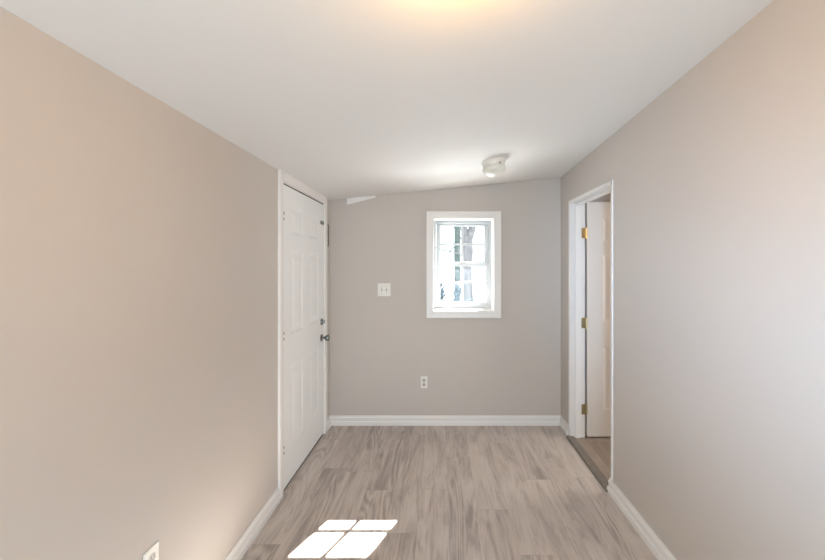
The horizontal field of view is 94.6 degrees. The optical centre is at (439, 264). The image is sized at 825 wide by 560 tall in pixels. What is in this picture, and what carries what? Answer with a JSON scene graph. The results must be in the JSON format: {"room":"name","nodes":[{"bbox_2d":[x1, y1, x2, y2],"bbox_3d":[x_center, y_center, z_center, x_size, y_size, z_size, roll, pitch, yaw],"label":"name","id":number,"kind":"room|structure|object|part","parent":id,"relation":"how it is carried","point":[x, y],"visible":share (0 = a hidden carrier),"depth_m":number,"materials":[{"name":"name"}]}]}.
{"room":"empty room","nodes":[
{"label":"empty room","id":0,"kind":"room"},
{"bbox_2d":[0,6,329,559],"bbox_3d":[-1.087,0.190,1.032,0.125,2.600,5.615,0,0,0],"label":"wall","id":1,"kind":"structure","parent":0,"point":[139,242],"depth_m":1.24,"materials":[{"name":"beige paint"}]},
{"bbox_2d":[143,540,158,559],"bbox_3d":[-1.021,1.057,1.346,0.008,0.115,0.070,0,0,0],"label":"wall outlet","id":2,"kind":"object","parent":1,"relation":"attached to","point":[152,553],"visible":1,"depth_m":1.35,"materials":[{"name":"white plastic"}]},
{"bbox_2d":[149,552,155,559],"bbox_3d":[-1.018,1.038,1.346,0.003,0.030,0.027,0,0,0],"label":"socket","id":3,"kind":"object","parent":2,"relation":"attached to","point":[152,555],"depth_m":1.34,"materials":[{"name":"grey plastic"}]},
{"bbox_2d":[225,487,279,559],"bbox_3d":[-1.016,1.446,0.373,0.018,0.089,4.046,0,0,0],"label":"baseboard","id":4,"kind":"structure","parent":1,"relation":"attached to","point":[238,551],"depth_m":2.07,"materials":[{"name":"white wood"}]},
{"bbox_2d":[278,169,329,499],"bbox_3d":[-1.051,0.446,2.915,0.198,2.109,1.026,0,0,0],"label":"door","id":5,"kind":"structure","parent":1,"relation":"in","point":[303,337],"depth_m":2.80,"materials":[{"name":"white paint"}]},
{"bbox_3d":[-0.988,0.628,3.277,0.072,0.062,0.062,0,0,0],"label":"knob","id":6,"kind":"part","parent":5,"relation":"part of","materials":[{"name":"silver metal"}]},
{"bbox_2d":[327,416,330,430],"bbox_3d":[-1.016,1.446,3.475,0.018,0.089,0.129,0,0,0],"label":"baseboard","id":7,"kind":"structure","parent":1,"relation":"attached to","point":[329,417],"depth_m":3.46,"materials":[{"name":"white wood"}]},
{"bbox_2d":[0,0,772,199],"bbox_3d":[0.050,-0.862,0.945,2.250,0.536,5.290,0,0,0],"label":"ceiling","id":8,"kind":"structure","parent":0,"point":[346,99],"depth_m":1.42,"materials":[{"name":"white paint"}]},
{"bbox_2d":[481,157,505,176],"bbox_3d":[0.392,-0.711,2.790,0.188,0.128,0.188,0,0,0],"label":"ceiling light","id":9,"kind":"object","parent":8,"relation":"attached to","point":[492,167],"visible":1,"depth_m":2.73,"materials":[{"name":"white glass"}]},
{"bbox_3d":[0.398,-0.688,2.789,0.173,0.084,0.174,0,0,0],"label":"lamp shade","id":10,"kind":"part","parent":9,"relation":"part of","materials":[{"name":"white glass"}]},
{"bbox_2d":[330,177,560,414],"bbox_3d":[0.113,0.190,3.690,2.275,2.600,0.300,0,0,0],"label":"wall","id":11,"kind":"structure","parent":0,"point":[381,347],"depth_m":3.54,"materials":[{"name":"grey paint"}]},
{"bbox_2d":[347,195,375,204],"bbox_3d":[-0.731,-0.609,3.530,0.262,0.093,0.020,0,0,0],"label":"trim","id":12,"kind":"structure","parent":11,"relation":"attached to","point":[355,199],"depth_m":3.52,"materials":[{"name":"white wood"}]},
{"bbox_2d":[378,283,390,295],"bbox_3d":[-0.520,0.231,3.532,0.119,0.119,0.016,0,0,0],"label":"light switch","id":13,"kind":"object","parent":11,"relation":"attached to","point":[384,289],"visible":1,"depth_m":3.53,"materials":[{"name":"white plastic"}]},
{"bbox_2d":[421,376,426,387],"bbox_3d":[-0.149,1.092,3.536,0.064,0.111,0.008,0,0,0],"label":"wall outlet","id":14,"kind":"object","parent":11,"relation":"attached to","point":[423,378],"visible":1,"depth_m":3.53,"materials":[{"name":"white plastic"}]},
{"bbox_2d":[330,415,560,425],"bbox_3d":[0.050,1.446,3.531,2.150,0.089,0.018,0,0,0],"label":"baseboard","id":15,"kind":"structure","parent":11,"relation":"attached to","point":[336,420],"depth_m":3.53,"materials":[{"name":"white wood"}]},
{"bbox_2d":[426,211,500,317],"bbox_3d":[0.221,-0.003,3.680,0.694,0.990,0.320,0,0,0],"label":"window","id":16,"kind":"structure","parent":11,"relation":"in","point":[491,220],"depth_m":3.53,"materials":[{"name":"white wood"}]},
{"bbox_3d":[0.222,-0.212,3.794,0.516,0.399,0.030,0,0,0],"label":"sash","id":17,"kind":"part","parent":16,"relation":"part of","materials":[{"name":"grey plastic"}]},
{"bbox_3d":[0.221,-0.003,3.785,0.564,0.860,0.110,0,0,0],"label":"frame","id":18,"kind":"part","parent":16,"relation":"part of","materials":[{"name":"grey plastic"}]},
{"bbox_3d":[0.225,0.194,3.760,0.522,0.423,0.030,0,0,0],"label":"sash","id":19,"kind":"part","parent":16,"relation":"part of","materials":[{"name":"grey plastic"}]},
{"bbox_2d":[241,426,656,559],"bbox_3d":[1.127,1.520,0.985,4.345,0.063,5.270,0,0,0],"label":"floor","id":20,"kind":"structure","parent":0,"point":[362,492],"depth_m":2.39,"materials":[{"name":"grey wood"}]},
{"bbox_2d":[585,193,610,430],"bbox_3d":[2.275,0.265,3.470,2.050,2.449,0.120,0,0,0],"label":"wall","id":21,"kind":"structure","parent":0,"point":[606,198],"depth_m":3.41,"materials":[{"name":"grey paint"}]},
{"bbox_2d":[561,0,824,559],"bbox_3d":[1.188,0.190,0.882,0.125,2.600,5.315,0,0,0],"label":"wall","id":22,"kind":"structure","parent":0,"point":[719,180],"depth_m":1.51,"materials":[{"name":"grey paint"}]},
{"bbox_2d":[559,416,567,435],"bbox_3d":[1.116,1.446,3.428,0.018,0.089,0.225,0,0,0],"label":"baseboard","id":23,"kind":"structure","parent":22,"relation":"attached to","point":[562,423],"depth_m":3.41,"materials":[{"name":"white wood"}]},
{"bbox_2d":[566,436,607,491],"bbox_3d":[1.127,1.483,2.888,0.075,0.014,0.791,0,0,0],"label":"threshold","id":24,"kind":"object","parent":22,"relation":"attached to","point":[586,458],"depth_m":2.84,"materials":[{"name":"wood"}]},
{"bbox_2d":[568,180,612,480],"bbox_3d":[1.574,0.468,2.889,0.910,2.045,0.843,0,0,0],"label":"door","id":25,"kind":"structure","parent":22,"relation":"in","point":[598,232],"depth_m":3.27,"materials":[{"name":"white paint"}]},
{"bbox_2d":[607,478,675,559],"bbox_3d":[1.112,1.446,0.427,0.025,0.089,4.155,0,0,0],"label":"baseboard","id":26,"kind":"structure","parent":22,"relation":"attached to","point":[657,547],"depth_m":2.11,"materials":[{"name":"white wood"}]},
{"label":"outside","id":27,"kind":"structure","parent":0,"visible":0},
{"bbox_2d":[441,283,485,301],"bbox_3d":[1.000,1.915,24.420,30.000,0.150,41.160,0,0,0],"label":"ground","id":28,"kind":"structure","parent":27,"point":[479,289],"depth_m":26.39,"materials":[{"name":"white snow"}]},
{"bbox_2d":[440,283,447,300],"bbox_3d":[0.035,1.124,8.996,0.400,1.434,0.419,0,0,25],"label":"shrub","id":29,"kind":"object","parent":28,"relation":"on","point":[442,292],"visible":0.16,"depth_m":8.96,"materials":[{"name":"blue plant"}]},
{"bbox_2d":[448,226,460,300],"bbox_3d":[0.404,-1.762,9.907,1.986,7.307,0.907,0,0,-7],"label":"tree","id":30,"kind":"object","parent":28,"relation":"on","point":[457,276],"visible":0.13,"depth_m":9.94,"materials":[{"name":"green plant"}]},
{"bbox_2d":[452,283,460,300],"bbox_3d":[0.417,1.126,8.793,0.424,1.429,0.422,0,0,0],"label":"shrub","id":31,"kind":"object","parent":28,"relation":"on","point":[456,287],"visible":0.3,"depth_m":8.74,"materials":[{"name":"blue plant"}]},
{"bbox_2d":[440,226,476,300],"bbox_3d":[0.479,-1.009,8.087,2.228,5.812,0.553,0,0,-11],"label":"tree","id":32,"kind":"object","parent":28,"relation":"on","point":[468,233],"visible":0.2,"depth_m":7.90,"materials":[{"name":"grey plant"}]}
]}

